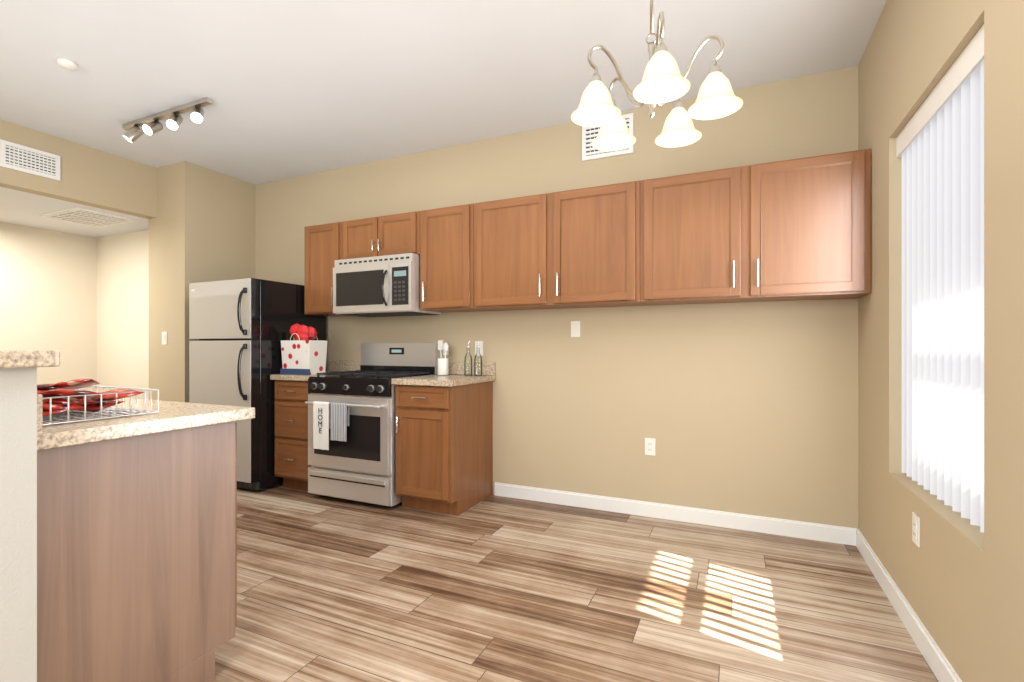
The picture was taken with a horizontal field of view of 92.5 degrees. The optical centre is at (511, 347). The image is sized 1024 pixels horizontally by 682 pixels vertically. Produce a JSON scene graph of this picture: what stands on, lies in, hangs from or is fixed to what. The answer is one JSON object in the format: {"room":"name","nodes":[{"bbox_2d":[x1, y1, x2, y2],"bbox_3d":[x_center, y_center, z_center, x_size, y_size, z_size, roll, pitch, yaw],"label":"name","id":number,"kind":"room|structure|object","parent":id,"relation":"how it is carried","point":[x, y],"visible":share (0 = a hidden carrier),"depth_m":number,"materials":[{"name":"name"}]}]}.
{"room":"kitchen","nodes":[
{"label":"kitchen","id":0,"kind":"room"},
{"bbox_2d":[0,222,95,391],"bbox_3d":[-5.081,-0.015,4.032,0.120,2.310,2.750,0,0,24],"label":"wall","id":1,"kind":"structure","parent":0,"point":[80,303],"depth_m":4.90,"materials":[{"name":"beige paint"}]},
{"bbox_2d":[0,187,148,237],"bbox_3d":[-4.529,-1.220,3.846,1.680,0.100,2.870,0,0,24],"label":"ceiling","id":2,"kind":"structure","parent":0,"point":[17,207],"depth_m":4.39,"materials":[{"name":"paint"}]},
{"bbox_2d":[39,207,135,227],"bbox_3d":[-3.818,-1.163,4.418,0.600,0.012,0.450,0,0,24],"label":"ceiling vent","id":3,"kind":"object","parent":2,"relation":"in","point":[77,215],"visible":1,"depth_m":4.39,"materials":[{"name":"white metal"}]},
{"bbox_2d":[96,230,148,399],"bbox_3d":[-3.809,-0.015,5.029,1.350,2.310,0.120,0,0,24],"label":"wall","id":4,"kind":"structure","parent":0,"point":[122,260],"depth_m":5.05,"materials":[{"name":"beige paint"}]},
{"bbox_2d":[149,161,254,402],"bbox_3d":[-2.939,-0.240,4.683,0.520,2.760,0.690,0,0,24],"label":"wall","id":5,"kind":"structure","parent":0,"point":[202,227],"depth_m":4.40,"materials":[{"name":"beige paint"}]},
{"bbox_2d":[162,332,166,344],"bbox_3d":[-3.103,-0.080,4.372,0.070,0.114,0.010,0,0,24],"label":"light switch","id":6,"kind":"object","parent":5,"relation":"attached to","point":[164,338],"visible":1,"depth_m":4.37,"materials":[{"name":"white plastic"}]},
{"bbox_2d":[0,0,886,184],"bbox_3d":[-1.659,-1.670,1.074,5.600,0.100,6.600,0,0,24],"label":"ceiling","id":7,"kind":"structure","parent":0,"point":[292,88],"depth_m":2.80,"materials":[{"name":"paint"}]},
{"bbox_2d":[57,58,77,70],"bbox_3d":[-2.527,-1.603,2.787,0.090,0.032,0.090,0,0,24],"label":"smoke detector","id":8,"kind":"object","parent":7,"relation":"attached to","point":[65,63],"visible":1,"depth_m":2.77,"materials":[{"name":"white plastic"}]},
{"bbox_2d":[0,119,156,218],"bbox_3d":[-4.405,-0.240,1.944,0.120,2.760,5.510,0,0,24],"label":"soffit","id":9,"kind":"structure","parent":7,"relation":"attached to","point":[93,177],"depth_m":3.95,"materials":[{"name":"beige paint"}]},
{"bbox_2d":[0,139,59,180],"bbox_3d":[-3.563,-1.380,3.632,0.012,0.190,0.340,0,0,24],"label":"air vent","id":10,"kind":"object","parent":9,"relation":"attached to","point":[18,157],"visible":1,"depth_m":3.62,"materials":[{"name":"white metal"}]},
{"bbox_2d":[122,97,212,142],"bbox_3d":[-2.403,-1.548,3.376,0.941,0.157,0.124,0,0,24],"label":"spotlights","id":11,"kind":"object","parent":7,"relation":"attached to","point":[151,124],"visible":1,"depth_m":3.36,"materials":[{"name":"silver metal"}]},
{"bbox_2d":[571,0,742,150],"bbox_3d":[0.579,-1.265,1.959,0.625,0.710,0.643,0,0,24],"label":"chandelier","id":12,"kind":"object","parent":7,"relation":"hanging from","point":[663,81],"visible":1,"depth_m":1.92,"materials":[{"name":"white glass"}]},
{"bbox_2d":[255,66,857,527],"bbox_3d":[-0.379,-0.240,4.007,5.700,2.760,0.200,0,0,24],"label":"wall","id":13,"kind":"structure","parent":0,"point":[749,408],"depth_m":3.31,"materials":[{"name":"beige paint"}]},
{"bbox_2d":[304,222,345,315],"bbox_3d":[-1.534,-0.655,4.221,0.420,0.750,0.360,0,0,24],"label":"upper cabinet","id":14,"kind":"object","parent":13,"relation":"attached to","point":[322,248],"visible":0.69,"depth_m":4.10,"materials":[{"name":"brown wood"}]},
{"bbox_2d":[342,211,419,258],"bbox_3d":[-0.994,-0.868,3.975,0.764,0.325,0.360,0,0,24],"label":"upper cabinet","id":15,"kind":"object","parent":13,"relation":"attached to","point":[384,235],"visible":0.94,"depth_m":3.83,"materials":[{"name":"brown wood"}]},
{"bbox_2d":[333,253,440,316],"bbox_3d":[-1.016,-0.480,3.927,0.756,0.437,0.465,0,0,24],"label":"over-the-range microwave","id":16,"kind":"object","parent":15,"relation":"attached to","point":[383,286],"visible":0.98,"depth_m":3.75,"materials":[{"name":"silver metal"}]},
{"bbox_2d":[420,204,489,312],"bbox_3d":[-0.435,-0.655,3.721,0.460,0.750,0.360,0,0,24],"label":"upper cabinet","id":17,"kind":"object","parent":13,"relation":"attached to","point":[446,259],"visible":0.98,"depth_m":3.59,"materials":[{"name":"brown wood"}]},
{"bbox_2d":[475,341,482,355],"bbox_3d":[-0.259,0.010,3.837,0.070,0.114,0.008,0,0,24],"label":"outlet","id":18,"kind":"object","parent":13,"relation":"attached to","point":[481,347],"visible":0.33,"depth_m":3.83,"materials":[{"name":"white plastic"}]},
{"bbox_2d":[474,180,647,310],"bbox_3d":[0.309,-0.655,3.383,1.170,0.750,0.360,0,0,24],"label":"upper cabinet","id":19,"kind":"object","parent":13,"relation":"attached to","point":[577,248],"visible":1,"depth_m":3.23,"materials":[{"name":"brown wood"}]},
{"bbox_2d":[571,321,579,336],"bbox_3d":[0.455,-0.130,3.511,0.070,0.114,0.010,0,0,24],"label":"light switch","id":20,"kind":"object","parent":13,"relation":"attached to","point":[575,328],"visible":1,"depth_m":3.51,"materials":[{"name":"white plastic"}]},
{"bbox_2d":[582,113,633,160],"bbox_3d":[0.664,-1.460,3.415,0.360,0.270,0.012,0,0,24],"label":"air vent","id":21,"kind":"object","parent":13,"relation":"in","point":[589,136],"visible":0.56,"depth_m":3.45,"materials":[{"name":"white metal"}]},
{"bbox_2d":[645,438,655,455],"bbox_3d":[0.929,0.670,3.297,0.070,0.114,0.008,0,0,24],"label":"outlet","id":22,"kind":"object","parent":13,"relation":"attached to","point":[650,446],"visible":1,"depth_m":3.29,"materials":[{"name":"white plastic"}]},
{"bbox_2d":[494,482,853,545],"bbox_3d":[0.914,1.091,3.301,2.300,0.097,0.014,0,0,24],"label":"baseboard","id":23,"kind":"structure","parent":13,"relation":"attached to","point":[769,525],"depth_m":3.19,"materials":[{"name":"white paint"}]},
{"bbox_2d":[640,149,870,305],"bbox_3d":[1.377,-0.655,2.896,1.174,0.750,0.360,0,0,24],"label":"upper cabinet","id":24,"kind":"object","parent":13,"relation":"attached to","point":[793,229],"visible":1,"depth_m":2.74,"materials":[{"name":"brown wood"}]},
{"bbox_2d":[211,483,937,681],"bbox_3d":[-2.478,1.180,1.447,7.400,0.080,6.600,0,0,24],"label":"floor","id":25,"kind":"structure","parent":0,"point":[493,588],"depth_m":2.21,"materials":[{"name":"brown wood"}]},
{"bbox_2d":[0,367,36,681],"bbox_3d":[-2.649,0.594,1.793,3.198,1.092,0.150,0,0,24],"label":"wall","id":26,"kind":"structure","parent":25,"relation":"on","point":[18,524],"depth_m":1.17,"materials":[{"name":"beige paint"}]},
{"bbox_2d":[0,350,59,367],"bbox_3d":[-2.639,0.028,1.767,3.238,0.040,0.250,0,0,24],"label":"bar","id":27,"kind":"object","parent":26,"relation":"on","point":[26,358],"visible":1,"depth_m":1.16,"materials":[{"name":"beige stone"}]},
{"bbox_2d":[37,421,236,681],"bbox_3d":[-1.321,0.699,1.599,0.480,0.882,0.594,0,0,24],"label":"base cabinet","id":28,"kind":"object","parent":25,"relation":"on","point":[136,558],"visible":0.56,"depth_m":1.45,"materials":[{"name":"brown wood"}]},
{"bbox_2d":[37,394,254,450],"bbox_3d":[-2.500,0.188,2.150,3.173,0.140,0.617,0,0,24],"label":"countertop","id":29,"kind":"structure","parent":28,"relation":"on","point":[171,415],"depth_m":1.48,"materials":[{"name":"stone"}]},
{"bbox_2d":[37,379,158,425],"bbox_3d":[-1.450,0.159,1.556,0.510,0.115,0.354,0,0,24],"label":"wire basket","id":30,"kind":"object","parent":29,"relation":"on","point":[62,399],"visible":0.65,"depth_m":1.53,"materials":[{"name":"white metal"}]},
{"bbox_2d":[189,278,325,490],"bbox_3d":[-2.198,0.304,4.223,0.740,1.672,0.833,0,0,24],"label":"refrigerator","id":31,"kind":"object","parent":25,"relation":"on","point":[239,329],"visible":0.71,"depth_m":3.89,"materials":[{"name":"black"}]},
{"bbox_2d":[275,380,310,490],"bbox_3d":[-1.595,0.699,4.087,0.420,0.882,0.656,0,0,24],"label":"base cabinet","id":32,"kind":"object","parent":25,"relation":"on","point":[291,437],"visible":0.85,"depth_m":3.83,"materials":[{"name":"brown wood"}]},
{"bbox_2d":[270,360,360,380],"bbox_3d":[-1.594,0.188,4.094,0.427,0.140,0.642,0,0,24],"label":"countertop","id":33,"kind":"structure","parent":32,"relation":"on","point":[342,365],"depth_m":4.33,"materials":[{"name":"stone"}]},
{"bbox_2d":[280,323,326,374],"bbox_3d":[-1.680,0.012,3.961,0.314,0.409,0.191,0,0,24],"label":"gift bag","id":34,"kind":"object","parent":33,"relation":"on","point":[303,351],"visible":1,"depth_m":3.89,"materials":[{"name":"paper"}]},
{"bbox_2d":[305,343,439,507],"bbox_3d":[-1.075,0.552,3.796,0.756,1.175,0.722,0,0,24],"label":"gas range","id":35,"kind":"object","parent":25,"relation":"on","point":[351,435],"visible":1,"depth_m":3.53,"materials":[{"name":"silver metal"}]},
{"bbox_2d":[395,381,492,515],"bbox_3d":[-0.495,0.699,3.586,0.462,0.882,0.656,0,0,24],"label":"base cabinet","id":36,"kind":"object","parent":25,"relation":"on","point":[444,449],"visible":1,"depth_m":3.36,"materials":[{"name":"brown wood"}]},
{"bbox_2d":[391,362,495,386],"bbox_3d":[-0.482,0.188,3.588,0.489,0.140,0.642,0,0,24],"label":"countertop","id":37,"kind":"structure","parent":36,"relation":"on","point":[455,376],"depth_m":3.57,"materials":[{"name":"stone"}]},
{"bbox_2d":[438,340,448,374],"bbox_3d":[-0.536,0.082,3.826,0.110,0.270,0.087,0,0,24],"label":"utensil crock","id":38,"kind":"object","parent":37,"relation":"on","point":[443,366],"visible":1,"depth_m":3.80,"materials":[{"name":"white ceramic"}]},
{"bbox_2d":[464,341,471,375],"bbox_3d":[-0.334,0.085,3.745,0.060,0.264,0.060,0,0,24],"label":"glass bottle","id":39,"kind":"object","parent":37,"relation":"on","point":[468,346],"visible":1,"depth_m":3.75,"materials":[{"name":"clear glass"}]},
{"bbox_2d":[474,341,481,375],"bbox_3d":[-0.257,0.085,3.732,0.060,0.264,0.060,0,0,24],"label":"glass bottle","id":40,"kind":"object","parent":37,"relation":"on","point":[478,346],"visible":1,"depth_m":3.74,"materials":[{"name":"clear glass"}]},
{"bbox_2d":[858,0,1023,681],"bbox_3d":[0.798,-0.240,-0.045,0.200,2.760,6.200,0,0,24],"label":"wall","id":41,"kind":"structure","parent":0,"point":[957,578],"depth_m":1.60,"materials":[{"name":"beige paint"}]},
{"bbox_2d":[854,528,961,681],"bbox_3d":[0.701,1.091,0.000,0.014,0.097,6.200,0,0,24],"label":"baseboard","id":42,"kind":"structure","parent":41,"relation":"attached to","point":[940,666],"depth_m":1.96,"materials":[{"name":"white paint"}]},
{"bbox_2d":[912,512,919,546],"bbox_3d":[1.573,0.710,1.910,0.008,0.114,0.070,0,0,24],"label":"outlet","id":43,"kind":"object","parent":41,"relation":"attached to","point":[915,529],"visible":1,"depth_m":1.90,"materials":[{"name":"white plastic"}]},
{"bbox_3d":[1.666,-0.190,1.766,0.040,1.540,0.945,0,0,24],"label":"window","id":44,"kind":"structure","parent":0,"visible":0},
{"bbox_2d":[896,24,983,532],"bbox_3d":[1.603,-0.195,1.795,0.089,1.526,0.941,0,0,24],"label":"vertical blinds","id":45,"kind":"object","parent":44,"relation":"attached to","point":[940,144],"visible":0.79,"depth_m":1.76,"materials":[{"name":"plastic"}]},
{"bbox_2d":[896,24,983,157],"bbox_3d":[1.601,-0.911,1.796,0.084,0.093,0.941,0,0,24],"label":"valance","id":46,"kind":"object","parent":45,"relation":"hanging from","point":[966,69],"depth_m":1.74,"materials":[{"name":"white plastic"}]}
]}

